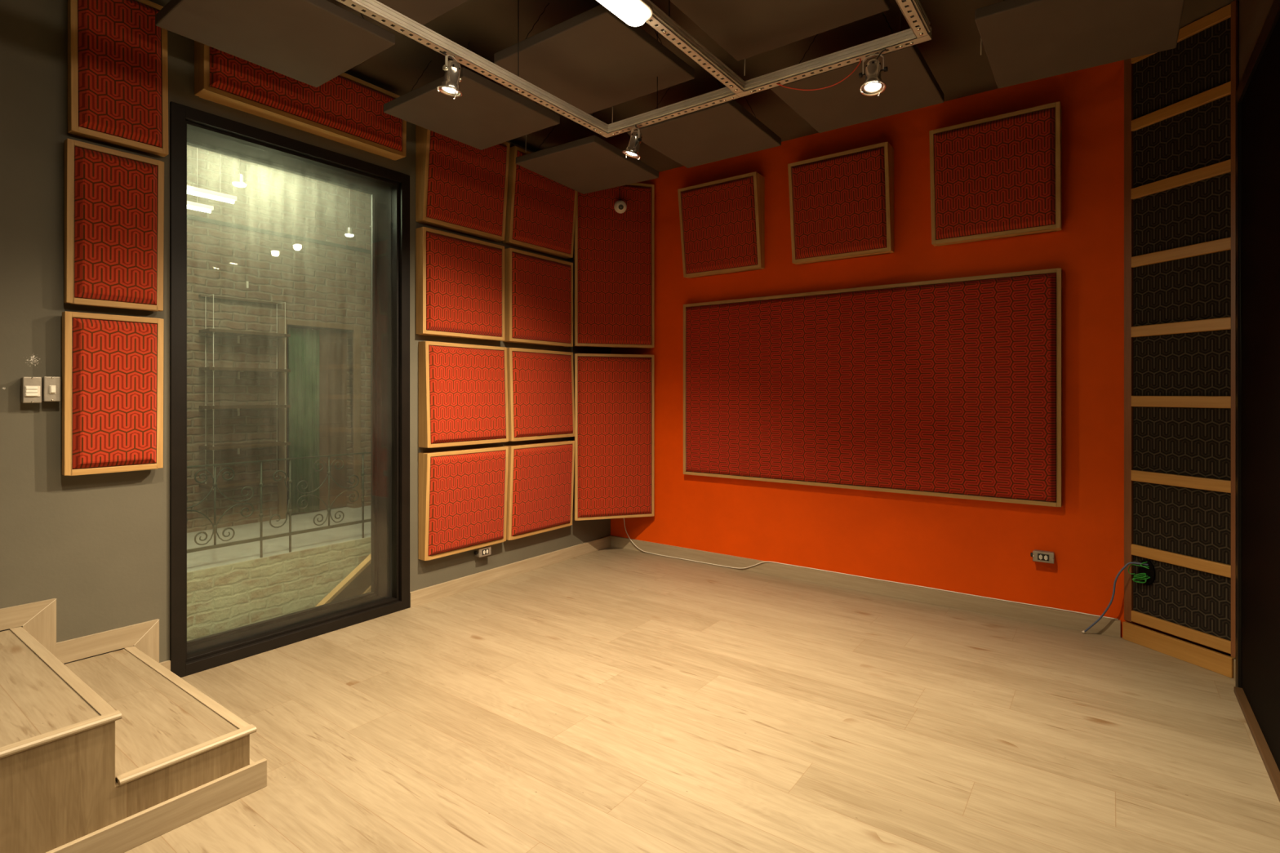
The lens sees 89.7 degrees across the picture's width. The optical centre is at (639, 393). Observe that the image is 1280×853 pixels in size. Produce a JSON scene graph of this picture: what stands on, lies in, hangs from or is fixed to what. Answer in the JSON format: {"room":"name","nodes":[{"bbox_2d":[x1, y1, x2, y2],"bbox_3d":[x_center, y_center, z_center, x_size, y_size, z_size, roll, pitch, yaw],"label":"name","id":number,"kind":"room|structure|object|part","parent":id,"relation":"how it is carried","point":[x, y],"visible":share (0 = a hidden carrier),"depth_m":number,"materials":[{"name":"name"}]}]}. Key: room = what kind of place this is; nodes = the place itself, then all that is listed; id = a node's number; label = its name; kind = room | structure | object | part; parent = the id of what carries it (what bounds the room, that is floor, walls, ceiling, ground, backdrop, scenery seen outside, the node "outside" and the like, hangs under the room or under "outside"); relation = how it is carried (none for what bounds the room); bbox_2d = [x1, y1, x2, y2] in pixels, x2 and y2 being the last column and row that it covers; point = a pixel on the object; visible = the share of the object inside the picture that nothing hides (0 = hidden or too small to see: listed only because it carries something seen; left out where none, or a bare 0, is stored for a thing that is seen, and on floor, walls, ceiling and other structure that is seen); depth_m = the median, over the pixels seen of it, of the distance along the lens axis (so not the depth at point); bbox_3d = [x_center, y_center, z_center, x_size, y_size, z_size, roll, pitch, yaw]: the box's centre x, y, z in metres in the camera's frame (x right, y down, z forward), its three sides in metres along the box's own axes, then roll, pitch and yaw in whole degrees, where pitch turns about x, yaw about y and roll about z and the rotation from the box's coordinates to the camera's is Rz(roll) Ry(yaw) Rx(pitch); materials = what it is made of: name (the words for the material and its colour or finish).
{"room":"studio","nodes":[
{"label":"studio","id":0,"kind":"room"},
{"bbox_2d":[186,145,370,533],"bbox_3d":[-4.070,-0.725,6.895,0.260,4.150,6.800,0,0,36],"label":"wall","id":1,"kind":"structure","parent":0,"point":[316,282],"depth_m":6.74,"materials":[{"name":"brick"}]},
{"bbox_2d":[198,293,290,489],"bbox_3d":[-4.010,-0.025,6.554,0.260,1.903,0.760,0,0,36],"label":"shelf","id":2,"kind":"object","parent":1,"relation":"attached to","point":[211,331],"visible":0.93,"depth_m":6.48,"materials":[{"name":"metal"}]},
{"bbox_2d":[186,214,370,253],"bbox_3d":[-3.961,-1.718,6.816,0.030,0.035,6.800,0,0,36],"label":"trim","id":3,"kind":"structure","parent":1,"relation":"attached to","point":[188,216],"depth_m":6.87,"materials":[{"name":"metal"}]},
{"bbox_2d":[277,318,360,519],"bbox_3d":[-3.708,0.279,7.365,0.270,2.182,0.935,0,0,36],"label":"door","id":4,"kind":"structure","parent":1,"relation":"in","point":[333,429],"depth_m":7.53,"materials":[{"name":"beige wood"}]},
{"bbox_2d":[288,327,319,514],"bbox_3d":[-3.777,0.298,7.239,0.038,2.063,0.340,0,0,36],"label":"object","id":5,"kind":"structure","parent":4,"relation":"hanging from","point":[303,344],"depth_m":7.23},
{"bbox_3d":[-3.617,-0.127,7.515,0.008,0.953,0.275,0,0,36],"label":"raised panel","id":6,"kind":"part","parent":4,"relation":"part of","materials":[{"name":"beige wood"}]},
{"bbox_3d":[-3.617,0.850,7.515,0.008,0.700,0.275,0,0,36],"label":"raised panel","id":7,"kind":"part","parent":4,"relation":"part of","materials":[{"name":"beige wood"}]},
{"bbox_2d":[186,537,370,640],"bbox_3d":[-2.803,2.577,5.968,0.300,2.446,6.800,0,0,36],"label":"wall","id":8,"kind":"structure","parent":0,"point":[222,598],"depth_m":5.32,"materials":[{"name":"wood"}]},
{"bbox_2d":[186,505,370,572],"bbox_3d":[-3.413,1.410,6.415,1.788,0.120,6.800,0,0,36],"label":"floor","id":9,"kind":"structure","parent":0,"point":[219,557],"depth_m":6.02,"materials":[{"name":"concrete"}]},
{"bbox_2d":[186,452,370,557],"bbox_3d":[-3.008,0.950,5.468,0.032,0.801,4.550,0,0,36],"label":"iron railing","id":10,"kind":"object","parent":9,"relation":"on","point":[362,521],"visible":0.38,"depth_m":5.41,"materials":[{"name":"black metal"}]},
{"bbox_3d":[-3.124,0.953,5.309,0.032,0.795,0.030,0,0,36],"label":"post","id":11,"kind":"part","parent":10,"relation":"part of","materials":[{"name":"metal"}]},
{"bbox_3d":[-2.987,0.953,5.496,0.032,0.795,0.030,0,0,36],"label":"post","id":12,"kind":"part","parent":10,"relation":"part of","materials":[{"name":"metal"}]},
{"bbox_3d":[-2.596,0.953,6.031,0.032,0.795,0.030,0,0,36],"label":"post","id":13,"kind":"part","parent":10,"relation":"part of","materials":[{"name":"metal"}]},
{"bbox_2d":[0,0,610,664],"bbox_3d":[-1.901,-0.199,3.017,0.260,2.917,5.500,0,0,36],"label":"wall","id":14,"kind":"structure","parent":0,"point":[97,544],"depth_m":2.42,"materials":[{"name":"grey paint"}]},
{"bbox_2d":[20,376,41,403],"bbox_3d":[-2.208,-0.015,2.333,0.053,0.095,0.051,0,0,36],"label":"light switch","id":15,"kind":"object","parent":14,"relation":"attached to","point":[30,387],"visible":1,"depth_m":2.32,"materials":[{"name":"metal"}]},
{"bbox_2d":[41,376,60,401],"bbox_3d":[-2.175,-0.018,2.377,0.055,0.092,0.048,0,0,36],"label":"light switch","id":16,"kind":"object","parent":14,"relation":"attached to","point":[51,385],"visible":0.98,"depth_m":2.36,"materials":[{"name":"metal"}]},
{"bbox_2d":[0,598,170,671],"bbox_3d":[-2.275,0.982,2.274,0.015,0.436,1.040,0,0,36],"label":"baseboard","id":17,"kind":"structure","parent":14,"relation":"attached to","point":[38,619],"depth_m":2.44,"materials":[{"name":"brown wood"}]},
{"bbox_2d":[62,311,164,475],"bbox_3d":[-2.053,-0.001,2.516,0.087,0.612,0.308,0,0,36],"label":"acoustic panel","id":18,"kind":"object","parent":14,"relation":"attached to","point":[113,365],"visible":1,"depth_m":2.48,"materials":[{"name":"red fabric"}]},
{"bbox_2d":[64,137,164,311],"bbox_3d":[-2.053,-0.645,2.523,0.079,0.612,0.304,0,0,36],"label":"acoustic panel","id":19,"kind":"object","parent":14,"relation":"attached to","point":[114,199],"visible":1,"depth_m":2.49,"materials":[{"name":"red fabric"}]},
{"bbox_2d":[67,0,168,156],"bbox_3d":[-2.044,-1.286,2.532,0.083,0.610,0.307,0,0,36],"label":"acoustic panel","id":20,"kind":"object","parent":14,"relation":"attached to","point":[117,62],"visible":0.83,"depth_m":2.50,"materials":[{"name":"red fabric"}]},
{"bbox_2d":[169,101,409,677],"bbox_3d":[-1.740,-0.013,3.235,0.284,2.429,1.138,0,0,36],"label":"window","id":21,"kind":"structure","parent":14,"relation":"in","point":[388,189],"depth_m":3.30,"materials":[{"name":"black metal"}]},
{"bbox_2d":[194,40,406,160],"bbox_3d":[-1.584,-1.443,3.124,0.125,0.316,0.966,0,0,36],"label":"acoustic panel","id":22,"kind":"object","parent":14,"relation":"attached to","point":[348,109],"visible":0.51,"depth_m":3.06,"materials":[{"name":"red fabric"}]},
{"bbox_2d":[415,226,504,341],"bbox_3d":[-1.060,-0.640,3.873,0.089,0.603,0.605,0,0,36],"label":"acoustic panel","id":23,"kind":"object","parent":14,"relation":"attached to","point":[460,280],"visible":1,"depth_m":3.79,"materials":[{"name":"red fabric"}]},
{"bbox_2d":[415,124,510,241],"bbox_3d":[-1.042,-1.282,3.859,0.134,0.610,0.605,0,0,36],"label":"acoustic panel","id":24,"kind":"object","parent":14,"relation":"attached to","point":[462,188],"visible":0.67,"depth_m":3.78,"materials":[{"name":"red fabric"}]},
{"bbox_2d":[418,445,508,560],"bbox_3d":[-1.044,0.640,3.882,0.104,0.610,0.605,0,0,36],"label":"acoustic panel","id":25,"kind":"object","parent":14,"relation":"attached to","point":[463,492],"visible":1,"depth_m":3.80,"materials":[{"name":"red fabric"}]},
{"bbox_2d":[418,341,508,448],"bbox_3d":[-1.042,0.003,3.881,0.106,0.605,0.605,0,0,36],"label":"acoustic panel","id":26,"kind":"object","parent":14,"relation":"attached to","point":[463,388],"visible":1,"depth_m":3.79,"materials":[{"name":"red fabric"}]},
{"bbox_2d":[474,546,491,557],"bbox_3d":[-0.982,0.982,4.008,0.055,0.054,0.105,0,0,36],"label":"power socket","id":27,"kind":"object","parent":14,"relation":"attached to","point":[484,551],"visible":0.95,"depth_m":3.99,"materials":[{"name":"metal"}]},
{"bbox_2d":[409,535,610,607],"bbox_3d":[-0.764,1.158,4.340,0.015,0.084,1.792,0,0,36],"label":"baseboard","id":28,"kind":"structure","parent":14,"relation":"attached to","point":[430,593],"depth_m":4.15,"materials":[{"name":"brown wood"}]},
{"bbox_2d":[502,248,573,346],"bbox_3d":[-0.678,-0.640,4.394,0.089,0.603,0.605,0,0,36],"label":"acoustic panel","id":29,"kind":"object","parent":14,"relation":"attached to","point":[539,288],"visible":0.98,"depth_m":4.31,"materials":[{"name":"red fabric"}]},
{"bbox_2d":[502,440,574,540],"bbox_3d":[-0.672,0.640,4.389,0.104,0.610,0.605,0,0,36],"label":"acoustic panel","id":30,"kind":"object","parent":14,"relation":"attached to","point":[540,475],"visible":0.87,"depth_m":4.32,"materials":[{"name":"red fabric"}]},
{"bbox_2d":[502,146,577,258],"bbox_3d":[-0.660,-1.282,4.381,0.134,0.610,0.605,0,0,36],"label":"acoustic panel","id":31,"kind":"object","parent":14,"relation":"attached to","point":[540,211],"visible":0.67,"depth_m":4.29,"materials":[{"name":"red fabric"}]},
{"bbox_2d":[506,347,574,441],"bbox_3d":[-0.671,0.003,4.389,0.106,0.605,0.605,0,0,36],"label":"acoustic panel","id":32,"kind":"object","parent":14,"relation":"attached to","point":[540,383],"visible":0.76,"depth_m":4.32,"materials":[{"name":"red fabric"}]},
{"bbox_2d":[115,546,1279,852],"bbox_3d":[-0.365,1.230,1.831,3.620,0.060,5.400,0,0,36],"label":"floor","id":33,"kind":"structure","parent":0,"point":[610,700],"depth_m":2.26,"materials":[{"name":"brown wood"}]},
{"bbox_2d":[0,626,266,852],"bbox_3d":[-1.949,1.019,1.784,1.089,0.362,1.253,0,0,36],"label":"staircase","id":34,"kind":"structure","parent":33,"relation":"on","point":[175,756],"depth_m":1.76,"materials":[{"name":"brown wood"}]},
{"bbox_3d":[-1.516,1.159,1.467,0.016,0.081,1.253,0,0,36],"label":"board","id":35,"kind":"part","parent":34,"relation":"part of","materials":[{"name":"brown wood"}]},
{"bbox_2d":[623,518,1118,620],"bbox_3d":[1.117,0.989,4.070,3.060,0.419,0.054,0,0,35],"label":"cord","id":36,"kind":"object","parent":33,"relation":"on","point":[624,518],"visible":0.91,"depth_m":3.81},
{"bbox_2d":[327,0,1234,172],"bbox_3d":[-0.430,-1.697,1.879,3.980,0.080,5.600,0,0,36],"label":"ceiling","id":37,"kind":"structure","parent":0,"point":[953,55],"depth_m":3.12,"materials":[{"name":"paint"}]},
{"bbox_2d":[155,0,395,87],"bbox_3d":[-1.392,-1.517,2.477,0.610,0.274,0.610,0,0,36],"label":"ceiling panel","id":38,"kind":"object","parent":37,"relation":"hanging from","point":[313,42],"visible":0.91,"depth_m":2.46,"materials":[{"name":"fabric"}]},
{"bbox_2d":[377,0,467,24],"bbox_3d":[-0.745,-1.517,1.986,0.610,0.274,0.610,0,0,36],"label":"ceiling panel","id":39,"kind":"object","parent":37,"relation":"hanging from","point":[423,11],"visible":1,"depth_m":2.29,"materials":[{"name":"fabric"}]},
{"bbox_2d":[383,41,559,150],"bbox_3d":[-0.833,-1.517,3.221,0.610,0.274,0.610,0,0,36],"label":"ceiling panel","id":40,"kind":"object","parent":37,"relation":"hanging from","point":[487,114],"visible":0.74,"depth_m":3.15,"materials":[{"name":"fabric"}]},
{"bbox_3d":[-1.103,-1.537,3.179,0.144,0.234,0.003,0,0,-9],"label":"chain","id":41,"kind":"part","parent":40,"relation":"part of","materials":[{"name":"black metal"}]},
{"bbox_2d":[336,0,608,135],"bbox_3d":[-0.818,-1.421,2.052,0.046,0.471,2.222,0,0,36],"label":"steel rail","id":42,"kind":"object","parent":37,"relation":"hanging from","point":[375,10],"visible":1,"depth_m":2.32,"materials":[{"name":"metal"}]},
{"bbox_2d":[436,50,462,99],"bbox_3d":[-0.669,-1.119,2.272,0.087,0.141,0.096,0,0,36],"label":"spotlight","id":43,"kind":"object","parent":42,"relation":"hanging from","point":[450,86],"visible":1,"depth_m":2.25,"materials":[{"name":"metal"}]},
{"bbox_3d":[-0.673,-1.128,2.232,0.016,0.017,0.022,0,0,19],"label":"knob","id":44,"kind":"part","parent":43,"relation":"part of","materials":[{"name":"metal"}]},
{"bbox_3d":[-0.476,-1.424,2.520,0.003,0.464,0.003,0,0,14],"label":"hanger rod","id":45,"kind":"part","parent":42,"relation":"part of","materials":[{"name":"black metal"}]},
{"bbox_2d":[515,113,658,194],"bbox_3d":[-0.319,-1.510,3.986,0.631,0.300,0.631,0,0,36],"label":"ceiling panel","id":46,"kind":"object","parent":37,"relation":"hanging from","point":[589,164],"visible":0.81,"depth_m":3.91,"materials":[{"name":"fabric"}]},
{"bbox_2d":[493,2,694,114],"bbox_3d":[-0.185,-1.517,2.752,0.610,0.274,0.610,0,0,36],"label":"ceiling panel","id":47,"kind":"object","parent":37,"relation":"hanging from","point":[593,60],"visible":0.86,"depth_m":2.67,"materials":[{"name":"fabric"}]},
{"bbox_3d":[-0.454,-1.537,2.711,0.144,0.234,0.003,0,0,-9],"label":"chain","id":48,"kind":"part","parent":47,"relation":"part of","materials":[{"name":"black metal"}]},
{"bbox_2d":[601,31,739,137],"bbox_3d":[0.112,-1.421,2.772,0.689,0.471,0.046,0,0,36],"label":"steel rail","id":49,"kind":"object","parent":37,"relation":"hanging from","point":[723,95],"visible":0.88,"depth_m":2.74,"materials":[{"name":"metal"}]},
{"bbox_2d":[622,124,642,159],"bbox_3d":[-0.030,-1.118,2.869,0.105,0.143,0.088,0,0,36],"label":"spotlight","id":50,"kind":"object","parent":49,"relation":"hanging from","point":[632,150],"visible":1,"depth_m":2.85,"materials":[{"name":"metal"}]},
{"bbox_3d":[0.076,-1.424,2.799,0.003,0.464,0.003,0,0,14],"label":"hanger rod","id":51,"kind":"part","parent":49,"relation":"part of","materials":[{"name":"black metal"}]},
{"bbox_2d":[644,0,745,93],"bbox_3d":[-0.262,-1.421,1.645,0.046,0.471,2.222,0,0,36],"label":"steel rail","id":52,"kind":"object","parent":37,"relation":"hanging from","point":[660,21],"visible":0.92,"depth_m":2.24,"materials":[{"name":"metal"}]},
{"bbox_2d":[596,0,653,26],"bbox_3d":[-0.347,-1.168,1.530,0.110,0.044,1.235,0,0,36],"label":"lamp","id":53,"kind":"object","parent":52,"relation":"attached to","point":[633,12],"visible":1,"depth_m":1.94,"materials":[{"name":"white plastic"}]},
{"bbox_3d":[0.098,-1.424,2.137,0.003,0.464,0.003,0,0,14],"label":"hanger rod","id":54,"kind":"part","parent":52,"relation":"part of","materials":[{"name":"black metal"}]},
{"bbox_2d":[627,80,781,168],"bbox_3d":[0.358,-1.519,3.498,0.610,0.279,0.610,0,-1,36],"label":"ceiling panel","id":55,"kind":"object","parent":37,"relation":"hanging from","point":[726,130],"visible":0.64,"depth_m":3.44,"materials":[{"name":"fabric"}]},
{"bbox_2d":[670,0,889,61],"bbox_3d":[0.472,-1.517,2.247,0.610,0.274,0.610,0,0,36],"label":"ceiling panel","id":56,"kind":"object","parent":37,"relation":"hanging from","point":[744,28],"visible":1,"depth_m":2.36,"materials":[{"name":"fabric"}]},
{"bbox_2d":[736,9,931,97],"bbox_3d":[0.680,-1.421,2.357,0.714,0.471,0.046,0,0,36],"label":"steel rail","id":57,"kind":"object","parent":37,"relation":"hanging from","point":[904,38],"visible":0.97,"depth_m":2.32,"materials":[{"name":"metal"}]},
{"bbox_2d":[776,57,861,90],"bbox_3d":[0.652,-1.155,2.374,0.323,0.077,0.008,0,0,36],"label":"wire","id":58,"kind":"object","parent":57,"relation":"hanging from","point":[860,58],"visible":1,"depth_m":2.36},
{"bbox_2d":[858,48,888,96],"bbox_3d":[0.811,-1.119,2.247,0.097,0.141,0.086,0,0,36],"label":"spotlight","id":59,"kind":"object","parent":57,"relation":"attached to","point":[873,85],"visible":1,"depth_m":2.24,"materials":[{"name":"metal"}]},
{"bbox_3d":[0.785,-1.128,2.274,0.023,0.017,0.017,0,0,36],"label":"knob","id":60,"kind":"part","parent":59,"relation":"part of","materials":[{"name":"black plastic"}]},
{"bbox_3d":[0.850,-1.128,2.238,0.023,0.017,0.017,0,0,36],"label":"knob","id":61,"kind":"part","parent":59,"relation":"part of","materials":[{"name":"black plastic"}]},
{"bbox_2d":[770,11,944,133],"bbox_3d":[1.016,-1.517,2.983,0.610,0.274,0.610,0,0,36],"label":"ceiling panel","id":62,"kind":"object","parent":37,"relation":"hanging from","point":[909,81],"visible":0.71,"depth_m":2.96,"materials":[{"name":"fabric"}]},
{"bbox_3d":[0.747,-1.537,2.941,0.144,0.234,0.003,0,0,-9],"label":"chain","id":63,"kind":"part","parent":62,"relation":"part of","materials":[{"name":"black metal"}]},
{"bbox_3d":[1.058,-1.536,2.712,0.007,0.234,0.144,0,0,-9],"label":"chain","id":64,"kind":"part","parent":62,"relation":"part of","materials":[{"name":"black metal"}]},
{"bbox_2d":[895,0,930,38],"bbox_3d":[0.285,-1.421,1.245,0.046,0.471,2.222,0,0,36],"label":"steel rail","id":65,"kind":"object","parent":37,"relation":"hanging from","point":[913,11],"visible":1,"depth_m":2.04,"materials":[{"name":"metal"}]},
{"bbox_2d":[980,37,982,54],"bbox_3d":[1.468,-1.558,2.770,0.006,0.197,0.004,0,0,36],"label":"hanging wire","id":66,"kind":"object","parent":37,"relation":"hanging from","point":[980,37],"visible":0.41,"depth_m":2.77,"materials":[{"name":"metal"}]},
{"bbox_2d":[974,0,1184,88],"bbox_3d":[1.683,-1.511,2.471,0.621,0.296,0.621,0,0,36],"label":"ceiling panel","id":67,"kind":"object","parent":37,"relation":"hanging from","point":[1024,41],"visible":1,"depth_m":2.46,"materials":[{"name":"fabric"}]},
{"bbox_2d":[610,59,1228,655],"bbox_3d":[1.299,-0.199,4.021,3.720,2.917,0.100,0,0,36],"label":"wall","id":68,"kind":"structure","parent":0,"point":[974,547],"depth_m":3.67,"materials":[{"name":"orange paint"}]},
{"bbox_2d":[573,353,653,520],"bbox_3d":[-0.183,0.310,4.712,0.598,1.203,0.062,0,0,-17],"label":"acoustic panel","id":69,"kind":"object","parent":68,"relation":"attached to","point":[614,393],"visible":1,"depth_m":4.68,"materials":[{"name":"red fabric"}]},
{"bbox_2d":[573,182,653,347],"bbox_3d":[-0.183,-0.951,4.712,0.598,1.214,0.062,0,0,-17],"label":"acoustic panel","id":70,"kind":"object","parent":68,"relation":"attached to","point":[614,251],"visible":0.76,"depth_m":4.68,"materials":[{"name":"red fabric"}]},
{"bbox_2d":[613,186,626,213],"bbox_3d":[-0.135,-1.435,4.654,0.094,0.243,0.063,0,0,-17],"label":"dome camera","id":71,"kind":"object","parent":70,"relation":"attached to","point":[620,206],"visible":1,"depth_m":4.65,"materials":[{"name":"white plastic"}]},
{"bbox_2d":[677,171,764,278],"bbox_3d":[0.545,-1.143,4.421,0.608,0.616,0.144,0,0,36],"label":"acoustic panel","id":72,"kind":"object","parent":68,"relation":"attached to","point":[722,221],"visible":1,"depth_m":4.36,"materials":[{"name":"red fabric"}]},
{"bbox_2d":[787,142,893,264],"bbox_3d":[1.214,-1.144,3.929,0.610,0.618,0.150,0,0,36],"label":"acoustic panel","id":73,"kind":"object","parent":68,"relation":"attached to","point":[842,203],"visible":1,"depth_m":3.87,"materials":[{"name":"red fabric"}]},
{"bbox_2d":[610,535,1120,638],"bbox_3d":[1.065,1.158,4.121,3.225,0.084,0.015,0,0,36],"label":"baseboard","id":74,"kind":"structure","parent":68,"relation":"attached to","point":[1067,620],"depth_m":3.78,"materials":[{"name":"brown wood"}]},
{"bbox_2d":[683,267,1062,506],"bbox_3d":[1.236,-0.032,3.962,2.276,1.222,0.070,0,0,36],"label":"acoustic panel","id":75,"kind":"object","parent":68,"relation":"attached to","point":[950,388],"visible":1,"depth_m":3.76,"materials":[{"name":"red fabric"}]},
{"bbox_2d":[928,101,1062,246],"bbox_3d":[1.887,-1.154,3.442,0.611,0.624,0.140,0,0,36],"label":"acoustic panel","id":76,"kind":"object","parent":68,"relation":"attached to","point":[997,176],"visible":1,"depth_m":3.39,"materials":[{"name":"red fabric"}]},
{"bbox_2d":[1030,549,1054,564],"bbox_3d":[2.092,0.844,3.345,0.105,0.054,0.055,0,0,36],"label":"power socket","id":77,"kind":"object","parent":68,"relation":"attached to","point":[1041,556],"visible":1,"depth_m":3.33,"materials":[{"name":"metal"}]},
{"bbox_2d":[1122,0,1238,678],"bbox_3d":[2.445,-0.226,2.928,0.038,2.852,0.476,0,0,-17],"label":"acoustic panel","id":78,"kind":"object","parent":68,"relation":"attached to","point":[1180,101],"visible":0.97,"depth_m":2.92,"materials":[{"name":"black fabric"}]},
{"bbox_2d":[1081,562,1148,633],"bbox_3d":[2.305,1.002,3.131,0.023,0.398,0.265,0,0,-44],"label":"cord","id":79,"kind":"object","parent":78,"relation":"attached to","point":[1128,563],"visible":1,"depth_m":3.13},
{"bbox_3d":[2.385,-0.272,3.140,0.015,2.760,0.036,0,0,-17],"label":"post","id":80,"kind":"part","parent":78,"relation":"part of","materials":[{"name":"brown wood"}]},
{"bbox_2d":[1128,561,1150,582],"bbox_3d":[2.377,0.847,3.065,0.032,0.108,0.089,0,0,-15],"label":"wire bundle","id":81,"kind":"object","parent":78,"relation":"attached to","point":[1138,577],"visible":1,"depth_m":3.06,"materials":[{"name":"green plastic"}]},
{"bbox_3d":[2.500,-0.272,2.707,0.016,2.760,0.019,0,0,-17],"label":"post","id":82,"kind":"part","parent":78,"relation":"part of","materials":[{"name":"brown wood"}]},
{"bbox_2d":[1228,0,1273,656],"bbox_3d":[1.136,-0.199,0.733,0.100,2.917,5.400,0,0,36],"label":"wall","id":83,"kind":"structure","parent":0,"point":[1252,14],"depth_m":2.51,"materials":[{"name":"brown paint"}]},
{"bbox_2d":[1233,657,1235,679],"bbox_3d":[2.484,1.158,2.673,0.015,0.084,0.107,0,0,36],"label":"baseboard","id":84,"kind":"structure","parent":83,"relation":"attached to","point":[1233,658],"depth_m":2.71,"materials":[{"name":"brown wood"}]},
{"bbox_2d":[1233,0,1279,802],"bbox_3d":[1.865,-0.016,1.844,0.034,2.432,1.954,0,0,36],"label":"door","id":85,"kind":"structure","parent":83,"relation":"in","point":[1256,690],"depth_m":2.25,"materials":[{"name":"black metal"}]},
{"bbox_3d":[-2.545,-2.850,5.779,4.040,0.100,7.000,0,0,36],"label":"ceiling","id":86,"kind":"structure","parent":0,"visible":0},
{"bbox_2d":[186,200,213,213],"bbox_3d":[-4.123,-2.192,5.162,0.036,1.212,1.240,0,0,36],"label":"lamp","id":87,"kind":"object","parent":86,"relation":"hanging from","point":[190,205],"visible":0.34,"depth_m":5.57,"materials":[{"name":"white plastic"}]},
{"bbox_2d":[186,185,236,204],"bbox_3d":[-3.744,-2.192,4.885,0.036,1.212,1.240,0,0,36],"label":"lamp","id":88,"kind":"object","parent":86,"relation":"hanging from","point":[192,190],"visible":0.34,"depth_m":5.22,"materials":[{"name":"white plastic"}]},
{"bbox_2d":[230,159,248,187],"bbox_3d":[-2.683,-2.094,4.311,0.104,1.409,0.104,0,0,36],"label":"pendant spot","id":89,"kind":"object","parent":86,"relation":"hanging from","point":[238,181],"visible":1,"depth_m":4.29,"materials":[{"name":"metal"}]},
{"bbox_2d":[343,226,355,236],"bbox_3d":[-2.568,-2.094,5.687,0.092,1.409,0.092,0,0,36],"label":"pendant spot","id":90,"kind":"object","parent":86,"relation":"hanging from","point":[349,230],"visible":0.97,"depth_m":5.67,"materials":[{"name":"metal"}]},
{"label":"outside","id":91,"kind":"structure","parent":0,"visible":0},
{"bbox_2d":[315,554,370,606],"bbox_3d":[-1.813,1.187,4.611,0.060,2.101,2.929,0,0,36],"label":"stair rail","id":92,"kind":"object","parent":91,"point":[357,582],"visible":0.02,"depth_m":4.40,"materials":[{"name":"beige wood"}]}
]}

